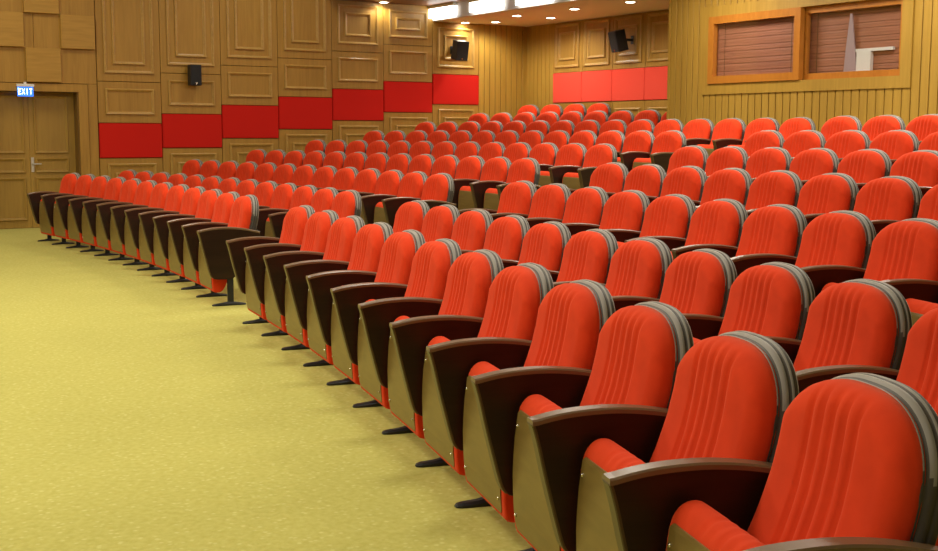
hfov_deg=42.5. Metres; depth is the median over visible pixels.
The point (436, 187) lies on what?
cushion
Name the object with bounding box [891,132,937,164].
chair
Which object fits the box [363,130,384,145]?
chair
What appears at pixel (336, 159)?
chair
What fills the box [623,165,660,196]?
cushion
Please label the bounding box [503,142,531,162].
chair
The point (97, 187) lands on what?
cushion
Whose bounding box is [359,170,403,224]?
chair
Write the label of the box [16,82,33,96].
exit sign
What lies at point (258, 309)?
seat cushion
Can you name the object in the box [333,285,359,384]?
seat cushion
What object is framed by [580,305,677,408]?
cushion
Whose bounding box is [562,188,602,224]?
cushion
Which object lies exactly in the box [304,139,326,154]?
chair
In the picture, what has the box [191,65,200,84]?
grille
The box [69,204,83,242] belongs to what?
seat cushion
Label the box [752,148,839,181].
chair
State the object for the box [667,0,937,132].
wall
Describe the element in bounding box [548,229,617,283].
chair
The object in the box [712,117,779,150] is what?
chair
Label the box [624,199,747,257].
chair
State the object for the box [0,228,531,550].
floor
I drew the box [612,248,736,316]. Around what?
chair
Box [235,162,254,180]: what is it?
cushion
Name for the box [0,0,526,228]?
wall
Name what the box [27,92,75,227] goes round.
door
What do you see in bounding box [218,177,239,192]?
chair
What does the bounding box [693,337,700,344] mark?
seat cushion
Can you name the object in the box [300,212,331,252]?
cushion
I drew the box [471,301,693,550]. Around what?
chair
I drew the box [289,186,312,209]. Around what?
cushion
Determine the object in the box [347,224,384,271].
cushion
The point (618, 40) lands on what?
wall speaker
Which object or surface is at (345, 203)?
chair
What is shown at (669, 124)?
chair
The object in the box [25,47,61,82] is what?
block
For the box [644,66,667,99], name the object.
acoustic panel
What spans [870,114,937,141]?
chair
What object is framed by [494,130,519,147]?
chair
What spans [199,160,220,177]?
chair
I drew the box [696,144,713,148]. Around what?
seat cushion
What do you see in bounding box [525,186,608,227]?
chair
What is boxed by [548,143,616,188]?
chair
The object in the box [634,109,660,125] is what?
chair
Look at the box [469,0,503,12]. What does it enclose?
light
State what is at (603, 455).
seat cushion
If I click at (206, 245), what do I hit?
chair
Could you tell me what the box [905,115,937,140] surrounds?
cushion
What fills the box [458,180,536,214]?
chair
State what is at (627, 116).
chair
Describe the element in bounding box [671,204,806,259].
chair
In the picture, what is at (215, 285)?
seat cushion
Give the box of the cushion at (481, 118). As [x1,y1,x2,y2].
[468,113,487,126]
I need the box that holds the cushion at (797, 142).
[783,131,820,156]
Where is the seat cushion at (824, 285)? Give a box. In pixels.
[821,282,837,291]
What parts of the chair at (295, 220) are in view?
seat panel, armrest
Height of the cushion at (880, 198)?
0.441 m
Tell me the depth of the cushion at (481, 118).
21.27 m
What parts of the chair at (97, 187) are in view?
armrest, seat panel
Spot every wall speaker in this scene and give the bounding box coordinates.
[187,64,201,85]
[450,40,468,60]
[608,29,633,52]
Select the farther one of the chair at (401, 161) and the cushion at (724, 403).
the chair at (401, 161)
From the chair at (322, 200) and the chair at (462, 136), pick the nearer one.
the chair at (322, 200)
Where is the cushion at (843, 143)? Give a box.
[824,131,865,157]
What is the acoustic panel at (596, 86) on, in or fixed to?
attached to the wall at (582, 45)
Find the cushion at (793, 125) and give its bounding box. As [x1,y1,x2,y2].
[779,118,811,139]
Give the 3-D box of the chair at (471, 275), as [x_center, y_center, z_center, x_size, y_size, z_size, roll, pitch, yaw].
[-0.170,0.338,5.561,0.563,0.908,0.601,-2,7,-18]
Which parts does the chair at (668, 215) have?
armrest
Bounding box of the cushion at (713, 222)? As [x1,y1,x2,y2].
[685,201,740,246]
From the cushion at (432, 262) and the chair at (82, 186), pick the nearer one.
the cushion at (432, 262)
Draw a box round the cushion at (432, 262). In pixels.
[404,241,451,299]
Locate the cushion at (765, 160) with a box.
[745,148,786,177]
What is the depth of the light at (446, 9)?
20.88 m
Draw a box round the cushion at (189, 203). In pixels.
[179,188,200,214]
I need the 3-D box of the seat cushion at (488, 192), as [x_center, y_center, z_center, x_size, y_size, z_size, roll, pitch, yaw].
[0.330,-0.669,12.690,0.152,0.479,0.504,-3,8,-27]
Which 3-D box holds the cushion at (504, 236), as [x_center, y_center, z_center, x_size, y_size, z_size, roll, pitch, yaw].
[0.188,-0.162,7.911,0.192,0.441,0.522,-2,7,-21]
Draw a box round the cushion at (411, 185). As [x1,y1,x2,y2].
[397,172,422,198]
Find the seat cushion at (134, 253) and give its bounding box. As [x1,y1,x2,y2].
[126,249,140,259]
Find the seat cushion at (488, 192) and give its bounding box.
[484,188,497,196]
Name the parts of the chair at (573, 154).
seat panel, armrest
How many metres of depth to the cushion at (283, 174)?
15.53 m
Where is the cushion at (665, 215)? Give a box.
[639,196,688,238]
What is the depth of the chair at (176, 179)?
15.68 m
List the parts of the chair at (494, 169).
armrest, seat panel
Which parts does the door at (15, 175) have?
moulding, moulding, moulding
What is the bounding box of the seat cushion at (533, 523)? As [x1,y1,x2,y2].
[514,394,563,550]
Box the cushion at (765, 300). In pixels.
[718,265,802,338]
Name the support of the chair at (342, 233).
on the floor
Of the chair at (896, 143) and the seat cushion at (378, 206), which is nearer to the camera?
the chair at (896, 143)
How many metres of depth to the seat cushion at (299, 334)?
7.62 m
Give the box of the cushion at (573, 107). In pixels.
[563,104,583,116]
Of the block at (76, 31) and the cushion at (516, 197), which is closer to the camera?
the cushion at (516, 197)
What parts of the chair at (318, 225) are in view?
seat panel, armrest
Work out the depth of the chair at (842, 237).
6.29 m
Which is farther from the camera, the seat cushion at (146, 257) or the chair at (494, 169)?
the chair at (494, 169)
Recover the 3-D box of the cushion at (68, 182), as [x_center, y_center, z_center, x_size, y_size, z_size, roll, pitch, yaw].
[-5.280,-1.112,15.816,0.192,0.441,0.522,-5,8,-36]
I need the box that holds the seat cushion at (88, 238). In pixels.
[83,207,97,246]
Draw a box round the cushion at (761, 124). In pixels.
[742,118,775,144]
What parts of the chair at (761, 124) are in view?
armrest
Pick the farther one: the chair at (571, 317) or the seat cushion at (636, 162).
the seat cushion at (636, 162)
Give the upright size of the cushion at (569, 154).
0.441 m
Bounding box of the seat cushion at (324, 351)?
[309,344,332,364]
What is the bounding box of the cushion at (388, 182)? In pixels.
[374,171,399,195]
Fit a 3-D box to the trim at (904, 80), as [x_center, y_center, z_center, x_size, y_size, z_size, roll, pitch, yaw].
[3.986,-2.792,14.554,0.056,1.135,3.245,-4,8,-32]
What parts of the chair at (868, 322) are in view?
armrest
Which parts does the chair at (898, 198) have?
armrest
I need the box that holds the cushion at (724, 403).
[649,336,778,462]
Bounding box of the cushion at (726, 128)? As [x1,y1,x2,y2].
[710,119,741,144]
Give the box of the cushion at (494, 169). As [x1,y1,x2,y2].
[480,158,506,181]
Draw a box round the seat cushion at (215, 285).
[200,278,226,292]
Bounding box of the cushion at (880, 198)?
[853,178,914,220]
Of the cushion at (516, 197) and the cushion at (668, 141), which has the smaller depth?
the cushion at (516, 197)
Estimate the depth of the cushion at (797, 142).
11.49 m
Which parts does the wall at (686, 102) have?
corner post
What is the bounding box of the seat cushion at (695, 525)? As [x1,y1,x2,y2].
[666,500,764,550]
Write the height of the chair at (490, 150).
0.908 m
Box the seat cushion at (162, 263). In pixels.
[155,259,169,270]
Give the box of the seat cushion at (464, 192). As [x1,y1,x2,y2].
[458,186,470,198]
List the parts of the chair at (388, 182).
seat panel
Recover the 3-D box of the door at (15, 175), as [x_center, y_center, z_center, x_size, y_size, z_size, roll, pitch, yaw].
[-6.855,-1.704,17.889,0.668,2.021,0.062,-4,8,-32]
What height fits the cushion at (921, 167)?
0.441 m
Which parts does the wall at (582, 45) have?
moulding, moulding, moulding, moulding, moulding, moulding, moulding, moulding, moulding, moulding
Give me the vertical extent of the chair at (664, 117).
0.908 m
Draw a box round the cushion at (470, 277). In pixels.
[438,252,492,317]
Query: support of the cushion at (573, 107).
on the chair at (581, 108)
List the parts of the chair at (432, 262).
seat panel, armrest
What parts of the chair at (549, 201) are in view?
armrest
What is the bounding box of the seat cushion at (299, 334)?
[287,328,308,346]
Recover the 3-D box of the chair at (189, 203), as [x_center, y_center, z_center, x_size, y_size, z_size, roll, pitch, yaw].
[-2.909,-0.422,11.920,0.563,0.908,0.601,-3,8,-28]
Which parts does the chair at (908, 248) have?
armrest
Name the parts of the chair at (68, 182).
armrest, seat panel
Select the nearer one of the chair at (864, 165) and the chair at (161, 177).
the chair at (864, 165)
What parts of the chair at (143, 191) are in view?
armrest, seat panel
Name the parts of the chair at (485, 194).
armrest, seat panel, armrest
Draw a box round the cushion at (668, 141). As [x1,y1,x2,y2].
[651,131,682,153]
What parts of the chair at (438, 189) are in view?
armrest, armrest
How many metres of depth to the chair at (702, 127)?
15.26 m
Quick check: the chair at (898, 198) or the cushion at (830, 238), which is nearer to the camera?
the cushion at (830, 238)
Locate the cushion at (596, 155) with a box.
[582,145,612,167]
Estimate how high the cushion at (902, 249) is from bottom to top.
0.441 m
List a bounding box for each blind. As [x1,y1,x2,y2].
[717,17,793,75]
[809,5,900,72]
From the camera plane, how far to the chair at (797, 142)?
11.47 m
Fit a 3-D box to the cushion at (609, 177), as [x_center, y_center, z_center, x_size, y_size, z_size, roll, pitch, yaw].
[1.199,-0.783,10.845,0.192,0.441,0.522,-3,7,-24]
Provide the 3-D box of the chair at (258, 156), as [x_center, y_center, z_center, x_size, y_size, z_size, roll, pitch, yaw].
[-3.467,-1.497,18.656,0.563,0.908,0.601,-5,9,-38]
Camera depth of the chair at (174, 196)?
12.49 m
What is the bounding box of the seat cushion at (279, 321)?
[266,315,286,332]
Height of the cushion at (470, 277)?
0.441 m
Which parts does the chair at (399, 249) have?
seat panel, armrest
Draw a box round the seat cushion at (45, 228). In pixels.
[40,199,54,235]
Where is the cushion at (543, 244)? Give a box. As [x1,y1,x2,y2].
[518,223,563,270]
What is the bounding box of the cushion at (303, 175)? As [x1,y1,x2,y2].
[292,165,313,185]
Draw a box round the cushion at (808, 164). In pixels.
[789,149,832,179]
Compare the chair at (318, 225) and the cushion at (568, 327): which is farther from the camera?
the chair at (318, 225)
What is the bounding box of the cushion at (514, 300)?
[477,266,541,339]
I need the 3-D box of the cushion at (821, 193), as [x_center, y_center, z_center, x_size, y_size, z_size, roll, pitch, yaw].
[2.344,-0.453,8.086,0.192,0.441,0.522,-2,7,-20]
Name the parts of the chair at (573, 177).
armrest, seat panel, armrest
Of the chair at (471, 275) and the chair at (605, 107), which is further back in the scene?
the chair at (605, 107)
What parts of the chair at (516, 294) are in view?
armrest, seat panel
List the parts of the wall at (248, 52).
moulding, moulding, moulding, moulding, moulding, moulding, moulding, moulding, moulding, moulding, moulding, moulding, moulding, moulding, moulding, moulding, moulding, moulding, moulding, moulding, moulding, moulding, moulding, moulding, moulding, moulding, moulding, moulding, moulding, moulding, moulding, moulding, moulding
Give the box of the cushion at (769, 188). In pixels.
[745,172,795,209]
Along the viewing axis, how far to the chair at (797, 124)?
13.73 m
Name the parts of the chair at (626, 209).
armrest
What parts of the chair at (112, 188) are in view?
armrest, seat panel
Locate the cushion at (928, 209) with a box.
[917,185,937,220]
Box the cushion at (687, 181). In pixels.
[660,167,701,200]
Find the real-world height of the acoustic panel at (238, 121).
0.526 m
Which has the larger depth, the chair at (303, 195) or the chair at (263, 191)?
the chair at (263, 191)
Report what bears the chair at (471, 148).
on the floor
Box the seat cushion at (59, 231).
[54,201,69,239]
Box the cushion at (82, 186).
[74,175,91,195]
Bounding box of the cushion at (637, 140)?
[622,131,651,152]
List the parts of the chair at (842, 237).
armrest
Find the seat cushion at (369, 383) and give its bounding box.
[360,299,389,408]
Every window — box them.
[707,7,804,83]
[803,0,902,79]
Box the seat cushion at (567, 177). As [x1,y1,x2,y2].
[562,172,578,182]
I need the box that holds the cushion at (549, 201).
[528,185,565,219]
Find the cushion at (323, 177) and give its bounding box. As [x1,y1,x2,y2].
[312,167,333,187]
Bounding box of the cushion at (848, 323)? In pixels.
[793,282,897,370]
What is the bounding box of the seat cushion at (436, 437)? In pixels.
[424,336,464,475]
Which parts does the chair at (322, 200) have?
armrest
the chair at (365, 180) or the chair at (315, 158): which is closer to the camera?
the chair at (365, 180)
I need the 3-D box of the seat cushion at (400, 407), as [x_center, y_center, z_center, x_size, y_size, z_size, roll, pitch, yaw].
[-0.238,0.454,5.523,0.152,0.479,0.504,-2,7,-18]
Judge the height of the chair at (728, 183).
0.908 m
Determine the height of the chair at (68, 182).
0.908 m
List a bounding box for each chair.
[27,173,79,241]
[41,174,95,244]
[55,175,110,247]
[68,177,125,251]
[82,178,140,255]
[96,180,156,260]
[110,182,172,265]
[118,170,136,179]
[124,184,188,270]
[134,171,153,181]
[138,186,205,276]
[150,172,169,183]
[152,189,222,282]
[167,173,186,185]
[167,192,239,289]
[181,195,259,305]
[182,159,202,176]
[183,174,204,187]
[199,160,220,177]
[200,176,221,190]
[217,161,238,178]
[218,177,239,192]
[222,161,257,180]
[226,205,314,323]
[235,179,258,196]
[240,162,276,181]
[244,210,338,335]
[246,149,266,165]
[253,181,277,206]
[256,185,317,236]
[258,163,296,183]
[259,183,296,209]
[263,215,364,349]
[264,150,285,166]
[268,187,337,237]
[277,164,316,185]
[283,150,305,167]
[284,222,392,366]
[297,166,336,187]
[303,151,325,168]
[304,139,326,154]
[306,229,424,385]
[316,167,358,189]
[322,151,345,169]
[325,140,346,154]
[330,238,461,408]
[331,190,361,217]
[337,152,367,171]
[337,168,380,192]
[345,140,367,156]
[358,249,503,438]
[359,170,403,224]
[361,171,427,224]
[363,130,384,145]
[364,152,388,172]
[366,140,388,156]
[381,153,411,174]
[382,173,455,228]
[384,130,405,145]
[387,140,410,157]
[389,262,553,475]
[393,200,429,232]
[405,130,427,145]
[408,154,434,176]
[409,141,433,158]
[414,122,435,135]
[421,204,459,241]
[425,209,492,250]
[426,130,449,145]
[426,279,615,522]
[427,155,459,177]
[431,141,456,159]
[436,121,457,135]
[448,130,471,146]
[452,157,510,209]
[453,156,484,179]
[454,141,480,160]
[458,113,489,127]
[458,121,480,135]
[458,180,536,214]
[461,215,529,260]
[469,158,541,209]
[471,130,495,146]
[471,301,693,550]
[478,142,505,161]
[480,121,502,135]
[490,112,512,126]
[491,183,570,220]
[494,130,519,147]
[501,221,570,270]
[502,121,525,135]
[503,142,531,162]
[511,143,557,165]
[513,112,535,126]
[517,105,539,117]
[518,130,543,148]
[525,120,549,136]
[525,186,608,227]
[527,331,798,550]
[536,112,558,126]
[538,143,586,185]
[540,104,562,117]
[543,130,569,149]
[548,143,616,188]
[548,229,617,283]
[549,120,574,136]
[553,238,672,298]
[559,103,586,118]
[559,111,583,125]
[563,190,649,236]
[568,130,596,149]
[569,162,628,193]
[573,120,600,137]
[583,111,608,125]
[586,103,610,116]
[595,130,624,151]
[598,120,626,135]
[602,372,937,550]
[603,194,695,247]
[606,164,665,197]
[608,110,633,126]
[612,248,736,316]
[617,130,654,162]
[619,130,685,172]
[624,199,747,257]
[625,119,654,137]
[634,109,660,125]
[647,166,706,202]
[653,119,683,137]
[660,112,666,121]
[666,145,708,174]
[666,146,748,175]
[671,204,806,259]
[682,118,713,139]
[682,262,814,344]
[686,118,745,155]
[692,168,752,205]
[695,170,802,209]
[707,147,791,178]
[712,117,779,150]
[731,210,875,276]
[744,130,784,156]
[745,117,815,141]
[746,173,858,215]
[748,130,825,157]
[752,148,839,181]
[765,279,911,370]
[791,130,870,159]
[795,308,937,545]
[801,149,891,185]
[801,218,937,297]
[804,176,921,224]
[821,115,861,140]
[839,130,919,161]
[856,150,937,190]
[861,115,905,140]
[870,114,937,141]
[870,185,937,235]
[880,279,937,325]
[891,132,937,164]
[919,186,931,197]
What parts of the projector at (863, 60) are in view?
arm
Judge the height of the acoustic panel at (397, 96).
0.526 m
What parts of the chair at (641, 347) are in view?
armrest, seat panel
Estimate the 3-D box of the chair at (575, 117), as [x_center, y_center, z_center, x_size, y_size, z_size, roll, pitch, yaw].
[1.465,-2.185,19.380,0.563,0.908,0.601,-5,8,-35]
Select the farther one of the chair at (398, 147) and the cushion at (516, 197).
the chair at (398, 147)
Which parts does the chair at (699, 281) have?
armrest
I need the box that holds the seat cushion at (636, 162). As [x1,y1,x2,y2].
[632,158,650,168]
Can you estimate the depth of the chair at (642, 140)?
14.54 m
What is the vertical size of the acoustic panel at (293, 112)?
0.526 m
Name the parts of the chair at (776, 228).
armrest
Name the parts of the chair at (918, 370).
armrest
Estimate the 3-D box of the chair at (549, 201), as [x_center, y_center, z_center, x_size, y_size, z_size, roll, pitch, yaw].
[0.466,-0.282,9.674,0.563,0.908,0.601,-3,7,-23]
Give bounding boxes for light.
[428,2,456,18]
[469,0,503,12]
[515,0,553,5]
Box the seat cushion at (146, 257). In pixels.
[141,253,155,265]
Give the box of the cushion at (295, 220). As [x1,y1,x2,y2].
[279,207,308,244]
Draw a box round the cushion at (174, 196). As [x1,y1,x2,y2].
[164,185,184,211]
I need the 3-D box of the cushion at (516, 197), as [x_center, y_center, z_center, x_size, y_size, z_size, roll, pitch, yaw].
[0.355,-0.569,10.219,0.192,0.441,0.522,-3,7,-24]
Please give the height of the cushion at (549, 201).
0.441 m
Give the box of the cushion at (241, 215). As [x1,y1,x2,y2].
[227,196,252,228]
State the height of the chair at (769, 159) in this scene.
0.908 m
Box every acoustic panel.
[98,123,162,157]
[161,114,221,147]
[221,105,278,137]
[278,97,331,128]
[332,89,383,120]
[383,81,431,112]
[432,74,478,104]
[553,72,581,102]
[581,70,611,101]
[612,68,644,100]
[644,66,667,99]
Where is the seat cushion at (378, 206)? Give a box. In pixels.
[374,202,382,211]
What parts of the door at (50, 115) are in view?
handle, moulding, moulding, moulding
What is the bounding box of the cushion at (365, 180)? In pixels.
[353,169,376,192]
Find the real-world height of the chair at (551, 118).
0.908 m
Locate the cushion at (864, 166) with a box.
[837,150,885,182]
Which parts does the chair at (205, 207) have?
seat panel, armrest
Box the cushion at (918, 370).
[896,308,937,415]
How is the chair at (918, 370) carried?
on the floor
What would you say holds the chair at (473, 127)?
on the floor
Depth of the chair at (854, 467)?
2.67 m
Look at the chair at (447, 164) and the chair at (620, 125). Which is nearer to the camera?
the chair at (447, 164)
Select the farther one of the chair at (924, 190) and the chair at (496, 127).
the chair at (496, 127)
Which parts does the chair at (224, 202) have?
seat panel, armrest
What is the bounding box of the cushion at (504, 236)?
[483,217,522,260]
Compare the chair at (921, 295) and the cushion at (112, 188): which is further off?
the cushion at (112, 188)
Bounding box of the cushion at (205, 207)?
[195,190,217,218]
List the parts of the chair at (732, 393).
seat panel, armrest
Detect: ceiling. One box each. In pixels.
[347,0,465,5]
[435,0,668,26]
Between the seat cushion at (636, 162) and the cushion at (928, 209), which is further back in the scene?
the seat cushion at (636, 162)
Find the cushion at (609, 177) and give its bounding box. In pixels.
[589,164,623,192]
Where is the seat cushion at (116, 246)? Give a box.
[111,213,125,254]
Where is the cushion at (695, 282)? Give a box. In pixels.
[659,251,726,316]
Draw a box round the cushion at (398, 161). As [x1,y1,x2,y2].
[386,154,407,174]
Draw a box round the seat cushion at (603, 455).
[580,438,644,474]
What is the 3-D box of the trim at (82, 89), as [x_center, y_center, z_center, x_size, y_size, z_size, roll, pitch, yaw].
[-6.464,-1.763,17.895,1.650,2.150,0.065,-4,8,-32]
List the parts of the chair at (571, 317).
armrest, seat panel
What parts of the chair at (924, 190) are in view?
armrest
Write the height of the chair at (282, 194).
0.908 m
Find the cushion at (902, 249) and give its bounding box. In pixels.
[863,221,937,280]
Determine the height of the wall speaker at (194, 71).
0.325 m
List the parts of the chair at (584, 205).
armrest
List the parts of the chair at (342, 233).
seat panel, armrest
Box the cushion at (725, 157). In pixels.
[705,147,743,175]
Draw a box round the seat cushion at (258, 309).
[247,303,266,319]
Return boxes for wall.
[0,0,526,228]
[526,7,899,117]
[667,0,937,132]
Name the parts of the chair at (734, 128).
armrest, seat panel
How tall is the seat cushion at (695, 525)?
0.479 m
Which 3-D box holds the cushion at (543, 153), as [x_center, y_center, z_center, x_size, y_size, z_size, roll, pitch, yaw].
[0.836,-1.359,14.465,0.192,0.441,0.522,-4,8,-29]
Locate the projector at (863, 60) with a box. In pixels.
[843,14,894,71]
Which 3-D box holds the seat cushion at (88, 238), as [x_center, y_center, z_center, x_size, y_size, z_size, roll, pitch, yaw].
[-4.452,-0.599,14.326,0.152,0.479,0.504,-4,8,-33]
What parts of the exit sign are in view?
sign plate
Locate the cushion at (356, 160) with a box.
[343,153,363,171]
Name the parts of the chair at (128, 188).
armrest, seat panel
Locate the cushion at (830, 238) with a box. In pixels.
[795,213,866,267]
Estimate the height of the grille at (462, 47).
0.309 m
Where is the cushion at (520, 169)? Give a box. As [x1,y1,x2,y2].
[506,159,535,182]
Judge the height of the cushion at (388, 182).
0.441 m
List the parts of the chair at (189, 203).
armrest, seat panel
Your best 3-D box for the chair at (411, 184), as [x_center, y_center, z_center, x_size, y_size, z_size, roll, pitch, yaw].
[-0.767,-0.629,12.582,0.563,0.908,0.601,-3,8,-27]
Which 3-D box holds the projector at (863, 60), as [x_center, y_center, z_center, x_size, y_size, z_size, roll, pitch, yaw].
[4.594,-2.649,13.854,0.050,0.742,0.690,-4,8,-32]
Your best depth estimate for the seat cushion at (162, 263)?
11.77 m
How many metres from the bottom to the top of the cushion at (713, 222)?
0.441 m
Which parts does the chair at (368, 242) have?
seat panel, armrest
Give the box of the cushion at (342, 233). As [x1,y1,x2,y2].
[323,217,356,261]
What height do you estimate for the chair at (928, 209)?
0.908 m
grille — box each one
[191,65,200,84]
[457,42,468,59]
[608,32,617,51]
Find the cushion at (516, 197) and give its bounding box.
[497,182,531,214]
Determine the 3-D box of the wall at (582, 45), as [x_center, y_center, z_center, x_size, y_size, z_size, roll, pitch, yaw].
[7.589,-2.449,12.733,0.348,5.200,24.300,-4,8,-32]
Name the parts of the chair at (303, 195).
seat panel, armrest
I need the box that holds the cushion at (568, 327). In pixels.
[524,283,601,369]
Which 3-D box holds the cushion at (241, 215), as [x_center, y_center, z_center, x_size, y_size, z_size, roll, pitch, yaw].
[-1.997,-0.460,10.387,0.192,0.441,0.522,-3,7,-25]
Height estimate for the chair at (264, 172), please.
0.908 m
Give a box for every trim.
[0,82,89,175]
[432,0,577,20]
[702,0,914,94]
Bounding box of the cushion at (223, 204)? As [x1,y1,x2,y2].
[211,193,234,222]
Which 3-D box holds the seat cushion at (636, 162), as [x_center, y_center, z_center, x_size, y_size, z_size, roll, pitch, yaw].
[2.096,-1.123,14.045,0.152,0.479,0.504,-3,8,-28]
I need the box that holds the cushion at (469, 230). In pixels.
[451,211,486,250]
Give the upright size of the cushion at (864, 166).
0.441 m
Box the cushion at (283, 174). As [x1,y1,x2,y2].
[272,164,293,183]
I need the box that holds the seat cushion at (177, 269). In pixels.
[170,265,185,277]
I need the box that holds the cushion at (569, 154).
[554,144,582,166]
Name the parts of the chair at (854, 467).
seat panel, armrest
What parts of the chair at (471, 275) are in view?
armrest, seat panel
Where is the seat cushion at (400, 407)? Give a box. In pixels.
[389,316,424,438]
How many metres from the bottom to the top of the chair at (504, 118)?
0.908 m
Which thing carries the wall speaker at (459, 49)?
attached to the wall at (248, 52)
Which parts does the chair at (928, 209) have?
armrest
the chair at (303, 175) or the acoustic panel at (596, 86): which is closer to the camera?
the chair at (303, 175)
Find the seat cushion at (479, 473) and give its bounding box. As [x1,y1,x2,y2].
[465,361,514,522]
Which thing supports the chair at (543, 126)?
on the floor
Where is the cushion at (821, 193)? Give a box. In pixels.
[797,175,851,214]
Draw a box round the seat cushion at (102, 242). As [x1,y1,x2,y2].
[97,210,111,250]
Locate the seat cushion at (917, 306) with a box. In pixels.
[906,298,937,314]
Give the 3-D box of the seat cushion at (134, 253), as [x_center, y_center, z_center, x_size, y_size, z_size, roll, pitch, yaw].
[-3.534,-0.424,12.869,0.152,0.479,0.504,-4,8,-30]
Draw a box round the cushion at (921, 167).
[890,152,937,186]
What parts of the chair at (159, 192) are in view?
armrest, seat panel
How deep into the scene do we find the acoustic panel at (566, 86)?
21.48 m
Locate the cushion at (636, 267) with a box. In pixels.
[605,240,662,297]
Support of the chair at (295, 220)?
on the floor
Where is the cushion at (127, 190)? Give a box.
[118,180,137,202]
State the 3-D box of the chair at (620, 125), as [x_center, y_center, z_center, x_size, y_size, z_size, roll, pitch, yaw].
[1.833,-1.722,16.851,0.563,0.908,0.601,-4,8,-31]
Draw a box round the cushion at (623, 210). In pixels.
[599,192,643,230]
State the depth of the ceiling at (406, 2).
20.56 m
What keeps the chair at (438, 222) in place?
on the floor
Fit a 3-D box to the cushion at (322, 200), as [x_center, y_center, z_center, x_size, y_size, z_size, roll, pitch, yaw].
[-1.472,-0.628,11.816,0.192,0.441,0.522,-3,8,-27]
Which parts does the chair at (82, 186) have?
armrest, seat panel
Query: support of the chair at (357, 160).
on the floor
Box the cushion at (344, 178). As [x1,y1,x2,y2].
[332,168,354,189]
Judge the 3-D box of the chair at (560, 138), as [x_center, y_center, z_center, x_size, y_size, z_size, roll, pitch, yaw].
[0.987,-1.485,16.138,0.563,0.908,0.601,-4,8,-31]
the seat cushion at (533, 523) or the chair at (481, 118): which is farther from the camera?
the chair at (481, 118)
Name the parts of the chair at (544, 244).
armrest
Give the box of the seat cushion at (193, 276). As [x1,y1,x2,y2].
[185,271,200,284]
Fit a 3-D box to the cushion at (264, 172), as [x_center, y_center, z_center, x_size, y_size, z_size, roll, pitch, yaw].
[-2.769,-1.273,16.093,0.192,0.441,0.522,-4,8,-34]
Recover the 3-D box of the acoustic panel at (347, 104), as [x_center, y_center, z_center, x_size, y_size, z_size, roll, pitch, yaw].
[-1.905,-2.926,20.709,0.974,0.526,0.054,-4,8,-32]
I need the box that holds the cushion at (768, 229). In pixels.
[735,206,798,256]
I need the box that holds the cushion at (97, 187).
[88,176,106,197]
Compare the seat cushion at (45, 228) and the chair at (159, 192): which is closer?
the chair at (159, 192)
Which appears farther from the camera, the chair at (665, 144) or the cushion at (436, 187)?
the chair at (665, 144)
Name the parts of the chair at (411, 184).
armrest, seat panel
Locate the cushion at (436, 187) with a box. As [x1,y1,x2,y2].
[421,174,448,201]
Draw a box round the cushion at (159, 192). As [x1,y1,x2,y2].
[148,183,168,208]
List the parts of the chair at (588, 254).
armrest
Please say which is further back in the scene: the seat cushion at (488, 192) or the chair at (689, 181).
the seat cushion at (488, 192)
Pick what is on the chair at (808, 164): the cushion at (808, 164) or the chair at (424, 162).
the cushion at (808, 164)
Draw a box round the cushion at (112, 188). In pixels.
[103,178,121,199]
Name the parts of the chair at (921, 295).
armrest, seat panel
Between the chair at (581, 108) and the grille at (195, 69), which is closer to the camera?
the grille at (195, 69)
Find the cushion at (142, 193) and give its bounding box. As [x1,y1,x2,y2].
[133,181,152,205]
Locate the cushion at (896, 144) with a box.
[869,131,913,159]
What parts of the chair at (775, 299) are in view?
armrest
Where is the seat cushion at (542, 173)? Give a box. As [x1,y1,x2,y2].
[540,171,549,175]
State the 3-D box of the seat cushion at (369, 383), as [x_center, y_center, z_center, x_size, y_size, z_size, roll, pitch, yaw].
[-0.430,0.387,6.089,0.152,0.479,0.504,-2,7,-19]
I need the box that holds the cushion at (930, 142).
[918,132,937,150]
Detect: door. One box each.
[0,92,32,228]
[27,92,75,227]
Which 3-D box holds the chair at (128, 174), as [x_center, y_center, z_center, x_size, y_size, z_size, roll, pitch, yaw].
[-5.034,-1.042,17.116,0.563,0.908,0.601,-5,9,-38]
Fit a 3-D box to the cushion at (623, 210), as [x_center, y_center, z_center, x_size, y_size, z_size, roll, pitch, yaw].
[1.053,-0.373,8.574,0.192,0.441,0.522,-3,7,-21]
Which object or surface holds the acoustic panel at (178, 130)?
attached to the wall at (248, 52)
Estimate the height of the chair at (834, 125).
0.908 m
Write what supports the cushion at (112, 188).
on the chair at (112, 188)
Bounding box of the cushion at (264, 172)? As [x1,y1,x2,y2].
[254,163,273,181]
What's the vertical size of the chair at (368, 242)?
0.908 m
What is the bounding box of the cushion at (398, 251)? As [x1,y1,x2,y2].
[374,232,416,284]
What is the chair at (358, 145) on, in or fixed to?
on the floor
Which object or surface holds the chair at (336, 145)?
on the floor
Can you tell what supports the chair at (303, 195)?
on the floor
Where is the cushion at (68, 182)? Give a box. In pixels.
[59,174,76,193]
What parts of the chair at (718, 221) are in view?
armrest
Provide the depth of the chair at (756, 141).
12.02 m
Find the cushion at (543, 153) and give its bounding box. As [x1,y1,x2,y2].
[529,144,554,165]
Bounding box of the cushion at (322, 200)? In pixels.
[311,189,333,212]
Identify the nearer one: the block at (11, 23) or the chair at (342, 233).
the chair at (342, 233)
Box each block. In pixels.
[0,11,23,46]
[23,0,58,13]
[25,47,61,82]
[59,14,94,49]
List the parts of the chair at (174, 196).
armrest, seat panel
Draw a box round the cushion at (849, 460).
[747,379,925,544]
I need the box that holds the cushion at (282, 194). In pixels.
[270,184,292,209]
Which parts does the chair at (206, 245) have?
seat panel, armrest, armrest, post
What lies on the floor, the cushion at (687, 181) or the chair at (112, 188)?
the chair at (112, 188)
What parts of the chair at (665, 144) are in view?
armrest, seat panel, armrest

